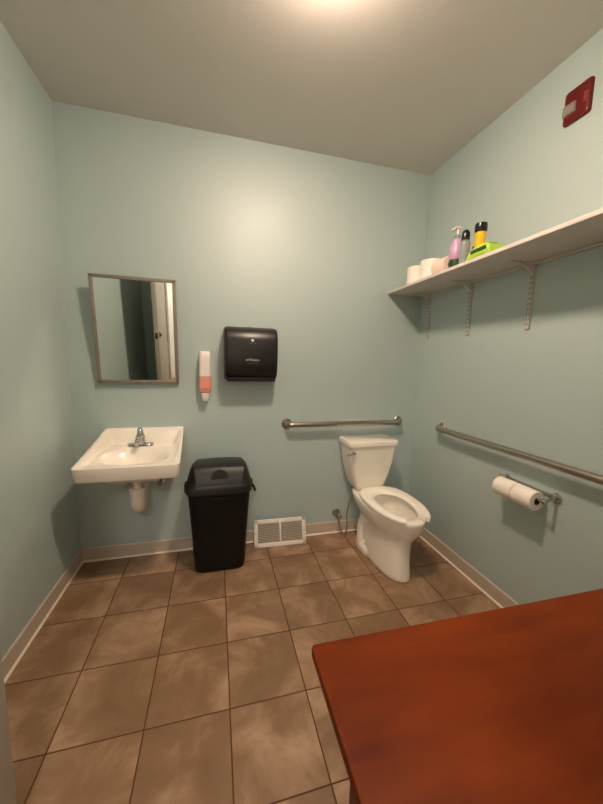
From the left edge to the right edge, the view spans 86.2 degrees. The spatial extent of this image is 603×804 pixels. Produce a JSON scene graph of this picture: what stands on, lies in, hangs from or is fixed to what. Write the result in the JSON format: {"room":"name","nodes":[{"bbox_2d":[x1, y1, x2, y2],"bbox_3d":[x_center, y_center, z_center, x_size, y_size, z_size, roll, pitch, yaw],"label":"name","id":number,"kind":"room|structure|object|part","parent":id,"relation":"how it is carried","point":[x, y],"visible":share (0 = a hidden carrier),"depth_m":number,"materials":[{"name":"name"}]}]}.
{"room":"public restroom","nodes":[
{"label":"public restroom","id":0,"kind":"room"},
{"bbox_2d":[0,21,80,657],"bbox_3d":[-1.179,-0.152,0.782,0.120,2.775,2.460,0,7,-15],"label":"wall","id":1,"kind":"structure","parent":0,"point":[40,531],"depth_m":1.57,"materials":[{"name":"teal paint"}]},
{"bbox_2d":[2,549,82,682],"bbox_3d":[-1.162,1.170,1.026,0.017,0.092,2.340,0,7,-15],"label":"baseboard","id":2,"kind":"structure","parent":1,"relation":"attached to","point":[23,641],"depth_m":1.61,"materials":[{"name":"plastic"}]},
{"bbox_2d":[51,100,429,548],"bbox_3d":[-0.264,-0.328,2.346,2.690,2.775,0.120,0,7,-15],"label":"wall","id":3,"kind":"structure","parent":0,"point":[308,247],"depth_m":2.22,"materials":[{"name":"teal paint"}]},
{"bbox_2d":[71,427,183,511],"bbox_3d":[-0.996,0.432,1.954,0.532,0.511,0.455,0,7,-15],"label":"sink","id":4,"kind":"object","parent":3,"relation":"attached to","point":[138,457],"visible":1,"depth_m":1.94,"materials":[{"name":"ceramic"}]},
{"bbox_2d":[71,427,183,483],"bbox_3d":[-0.994,0.329,1.941,0.532,0.262,0.455,0,7,-15],"label":"basin","id":5,"kind":"object","parent":4,"relation":"in","point":[145,454],"depth_m":1.92,"materials":[{"name":"ceramic"}]},
{"bbox_2d":[127,427,153,446],"bbox_3d":[-1.013,0.226,2.008,0.154,0.116,0.148,0,7,-15],"label":"faucet","id":6,"kind":"object","parent":4,"relation":"on","point":[140,441],"depth_m":2.03,"materials":[{"name":"silver metal"}]},
{"bbox_2d":[88,273,178,383],"bbox_3d":[-1.030,-0.438,2.014,0.478,0.648,0.097,0,7,-15],"label":"wall mirror","id":7,"kind":"object","parent":3,"relation":"attached to","point":[134,319],"visible":1,"depth_m":2.00,"materials":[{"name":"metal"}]},
{"bbox_2d":[199,351,210,400],"bbox_3d":[-0.646,-0.172,2.163,0.078,0.333,0.077,0,7,-15],"label":"soap dispenser","id":8,"kind":"object","parent":3,"relation":"attached to","point":[204,356],"visible":1,"depth_m":2.13,"materials":[{"name":"white plastic"}]},
{"bbox_2d":[81,519,357,562],"bbox_3d":[-0.281,1.011,2.450,2.450,0.092,0.017,0,7,-15],"label":"baseboard","id":9,"kind":"structure","parent":3,"relation":"attached to","point":[92,554],"depth_m":2.26,"materials":[{"name":"tile"}]},
{"bbox_2d":[224,326,277,381],"bbox_3d":[-0.344,-0.328,2.176,0.350,0.374,0.165,0,7,-15],"label":"dispenser","id":10,"kind":"object","parent":3,"relation":"attached to","point":[250,353],"visible":1,"depth_m":2.11,"materials":[{"name":"black plastic"}]},
{"bbox_2d":[254,516,305,547],"bbox_3d":[-0.159,0.972,2.413,0.390,0.185,0.071,0,7,-13],"label":"air vent","id":11,"kind":"object","parent":3,"relation":"in","point":[289,530],"visible":1,"depth_m":2.41,"materials":[{"name":"metal"}]},
{"bbox_2d":[282,416,401,428],"bbox_3d":[0.346,0.161,2.471,1.001,0.078,0.076,0,7,-15],"label":"grab bar","id":12,"kind":"object","parent":3,"relation":"attached to","point":[287,423],"visible":1,"depth_m":2.42,"materials":[{"name":"metal"}]},
{"bbox_2d":[332,487,353,533],"bbox_3d":[0.318,0.837,2.526,0.088,0.406,0.168,-6,10,-44],"label":"water supply valve","id":13,"kind":"object","parent":3,"relation":"attached to","point":[336,512],"visible":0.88,"depth_m":2.53,"materials":[{"name":"metal"}]},
{"bbox_2d":[5,530,499,803],"bbox_3d":[0.276,1.389,0.351,2.690,0.100,4.660,0,7,-15],"label":"floor","id":14,"kind":"structure","parent":0,"point":[155,678],"depth_m":1.41,"materials":[{"name":"tile"}]},
{"bbox_2d":[184,457,255,572],"bbox_3d":[-0.535,0.730,2.148,0.444,0.712,0.316,0,7,-15],"label":"trash can","id":15,"kind":"object","parent":14,"relation":"on","point":[218,489],"visible":1,"depth_m":2.02,"materials":[{"name":"black plastic"}]},
{"bbox_3d":[-0.539,0.470,2.112,0.408,0.167,0.316,0,7,-15],"label":"lid","id":16,"kind":"part","parent":15,"relation":"part of","materials":[{"name":"black plastic"}]},
{"bbox_2d":[339,434,430,582],"bbox_3d":[0.557,0.704,2.258,0.438,0.809,0.721,-1,8,-16],"label":"toilet","id":17,"kind":"object","parent":14,"relation":"on","point":[390,519],"visible":1,"depth_m":2.28,"materials":[{"name":"ceramic"}]},
{"bbox_3d":[0.499,0.486,2.470,0.374,0.349,0.214,-1,8,-16],"label":"tank","id":18,"kind":"part","parent":17,"relation":"part of","materials":[{"name":"ceramic"}]},
{"bbox_3d":[0.505,0.293,2.443,0.398,0.042,0.236,-1,8,-16],"label":"tank lid","id":19,"kind":"part","parent":17,"relation":"part of","materials":[{"name":"ceramic"}]},
{"bbox_3d":[0.598,0.895,2.270,0.354,0.411,0.669,-1,8,-16],"label":"bowl","id":20,"kind":"part","parent":17,"relation":"part of","materials":[{"name":"ceramic"}]},
{"bbox_3d":[0.622,0.683,2.179,0.358,0.025,0.540,-1,8,-16],"label":"seat","id":21,"kind":"part","parent":17,"relation":"part of","materials":[{"name":"plastic"}]},
{"bbox_2d":[312,589,602,803],"bbox_3d":[0.739,0.932,0.626,1.358,0.760,0.579,0,7,-14],"label":"wooden table","id":22,"kind":"object","parent":14,"relation":"on","point":[502,705],"visible":1,"depth_m":0.58,"materials":[{"name":"red wood"}]},
{"bbox_3d":[0.094,0.941,0.521,0.050,0.736,0.050,0,7,-14],"label":"leg","id":23,"kind":"part","parent":22,"relation":"part of","materials":[{"name":"brown wood"}]},
{"bbox_2d":[0,0,602,174],"bbox_3d":[0.084,-1.596,0.986,2.690,0.100,2.580,0,7,-15],"label":"ceiling","id":24,"kind":"structure","parent":0,"point":[406,85],"depth_m":1.53,"materials":[{"name":"paint"}]},
{"bbox_2d":[408,28,602,604],"bbox_3d":[1.306,-0.173,1.438,0.120,2.775,2.460,0,7,-15],"label":"wall","id":25,"kind":"structure","parent":0,"point":[537,390],"depth_m":1.72,"materials":[{"name":"teal paint"}]},
{"bbox_2d":[419,528,518,607],"bbox_3d":[1.191,1.150,1.647,0.017,0.092,2.340,0,7,-15],"label":"baseboard","id":26,"kind":"structure","parent":25,"relation":"attached to","point":[480,581],"depth_m":2.07,"materials":[{"name":"tile"}]},
{"bbox_2d":[388,208,602,338],"bbox_3d":[1.047,-0.545,1.585,0.300,0.348,1.949,0,7,-15],"label":"wall shelf","id":27,"kind":"object","parent":25,"relation":"attached to","point":[585,232],"visible":1,"depth_m":1.60,"materials":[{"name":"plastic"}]},
{"bbox_2d":[407,265,419,283],"bbox_3d":[0.810,-0.875,2.255,0.136,0.124,0.136,0,7,-15],"label":"toilet paper roll","id":28,"kind":"object","parent":27,"relation":"on","point":[413,272],"visible":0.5,"depth_m":2.20,"materials":[{"name":"paper"}]},
{"bbox_2d":[419,258,439,278],"bbox_3d":[0.845,-0.854,2.103,0.136,0.124,0.136,0,7,-15],"label":"toilet paper roll","id":29,"kind":"object","parent":27,"relation":"on","point":[425,265],"visible":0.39,"depth_m":2.06,"materials":[{"name":"paper"}]},
{"bbox_2d":[431,256,448,273],"bbox_3d":[0.874,-0.828,1.977,0.104,0.104,0.115,0,7,-15],"label":"paper roll","id":30,"kind":"object","parent":27,"relation":"on","point":[442,264],"visible":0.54,"depth_m":1.94,"materials":[{"name":"paper"}]},
{"bbox_2d":[448,226,460,267],"bbox_3d":[0.891,-0.879,1.850,0.076,0.240,0.078,0,7,-15],"label":"pump bottle","id":31,"kind":"object","parent":27,"relation":"on","point":[455,245],"visible":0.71,"depth_m":1.83,"materials":[{"name":"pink plastic"}]},
{"bbox_2d":[458,229,469,263],"bbox_3d":[0.897,-0.845,1.769,0.052,0.191,0.052,0,7,-15],"label":"clear bottle","id":32,"kind":"object","parent":27,"relation":"on","point":[464,250],"visible":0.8,"depth_m":1.75,"materials":[{"name":"plastic"}]},
{"bbox_2d":[472,221,487,248],"bbox_3d":[0.963,-0.850,1.741,0.062,0.213,0.062,0,7,-15],"label":"bottle","id":33,"kind":"object","parent":27,"relation":"on","point":[481,228],"visible":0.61,"depth_m":1.71,"materials":[{"name":"plastic"}]},
{"bbox_2d":[466,241,504,260],"bbox_3d":[0.940,-0.767,1.639,0.108,0.072,0.168,0,7,-13],"label":"pack","id":34,"kind":"object","parent":27,"relation":"on","point":[488,246],"visible":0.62,"depth_m":1.60},
{"bbox_3d":[0.941,-0.798,1.635,0.060,0.008,0.080,0,7,-13],"label":"flip lid","id":35,"kind":"part","parent":34,"relation":"part of","materials":[{"name":"plastic"}]},
{"bbox_2d":[435,422,602,484],"bbox_3d":[1.117,0.255,1.783,0.076,0.078,1.166,0,7,-15],"label":"grab bar","id":36,"kind":"object","parent":25,"relation":"attached to","point":[593,477],"visible":1,"depth_m":1.60,"materials":[{"name":"metal"}]},
{"bbox_2d":[499,473,562,505],"bbox_3d":[1.142,0.442,1.672,0.087,0.053,0.350,0,7,-15],"label":"toilet paper holder","id":37,"kind":"object","parent":25,"relation":"attached to","point":[557,498],"visible":0.65,"depth_m":1.56,"materials":[{"name":"silver metal"}]},
{"bbox_2d":[492,476,519,500],"bbox_3d":[1.098,0.461,1.718,0.098,0.098,0.108,0,7,-15],"label":"toilet paper roll","id":38,"kind":"object","parent":37,"relation":"on","point":[501,485],"visible":0.66,"depth_m":1.70,"materials":[{"name":"paper"}]},
{"bbox_3d":[1.111,0.426,1.790,0.087,0.053,0.052,0,7,-15],"label":"arm","id":39,"kind":"part","parent":37,"relation":"part of","materials":[{"name":"silver metal"}]},
{"bbox_3d":[1.178,0.437,1.695,0.006,0.020,0.322,0,7,-15],"label":"plate","id":40,"kind":"part","parent":37,"relation":"part of","materials":[{"name":"silver metal"}]},
{"bbox_2d":[510,484,544,510],"bbox_3d":[1.126,0.475,1.610,0.098,0.098,0.108,0,7,-15],"label":"toilet paper roll","id":41,"kind":"object","parent":37,"relation":"on","point":[525,496],"visible":0.95,"depth_m":1.57,"materials":[{"name":"paper"}]},
{"bbox_3d":[1.180,0.461,1.529,0.087,0.053,0.052,0,7,-15],"label":"arm","id":42,"kind":"part","parent":37,"relation":"part of","materials":[{"name":"silver metal"}]},
{"bbox_2d":[562,76,594,127],"bbox_3d":[1.223,-1.330,1.430,0.027,0.140,0.114,0,7,-15],"label":"fire alarm","id":43,"kind":"object","parent":25,"relation":"attached to","point":[578,102],"visible":1,"depth_m":1.42,"materials":[{"name":"red plastic"}]},
{"bbox_3d":[0.361,-0.013,-0.012,2.450,2.775,0.120,0,7,-15],"label":"wall","id":44,"kind":"structure","parent":0,"visible":0},
{"bbox_2d":[0,644,16,803],"bbox_3d":[-0.714,0.284,0.332,0.084,2.023,0.974,0,7,-11],"label":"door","id":45,"kind":"structure","parent":44,"relation":"in","point":[7,782],"depth_m":0.86,"materials":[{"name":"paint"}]}
]}

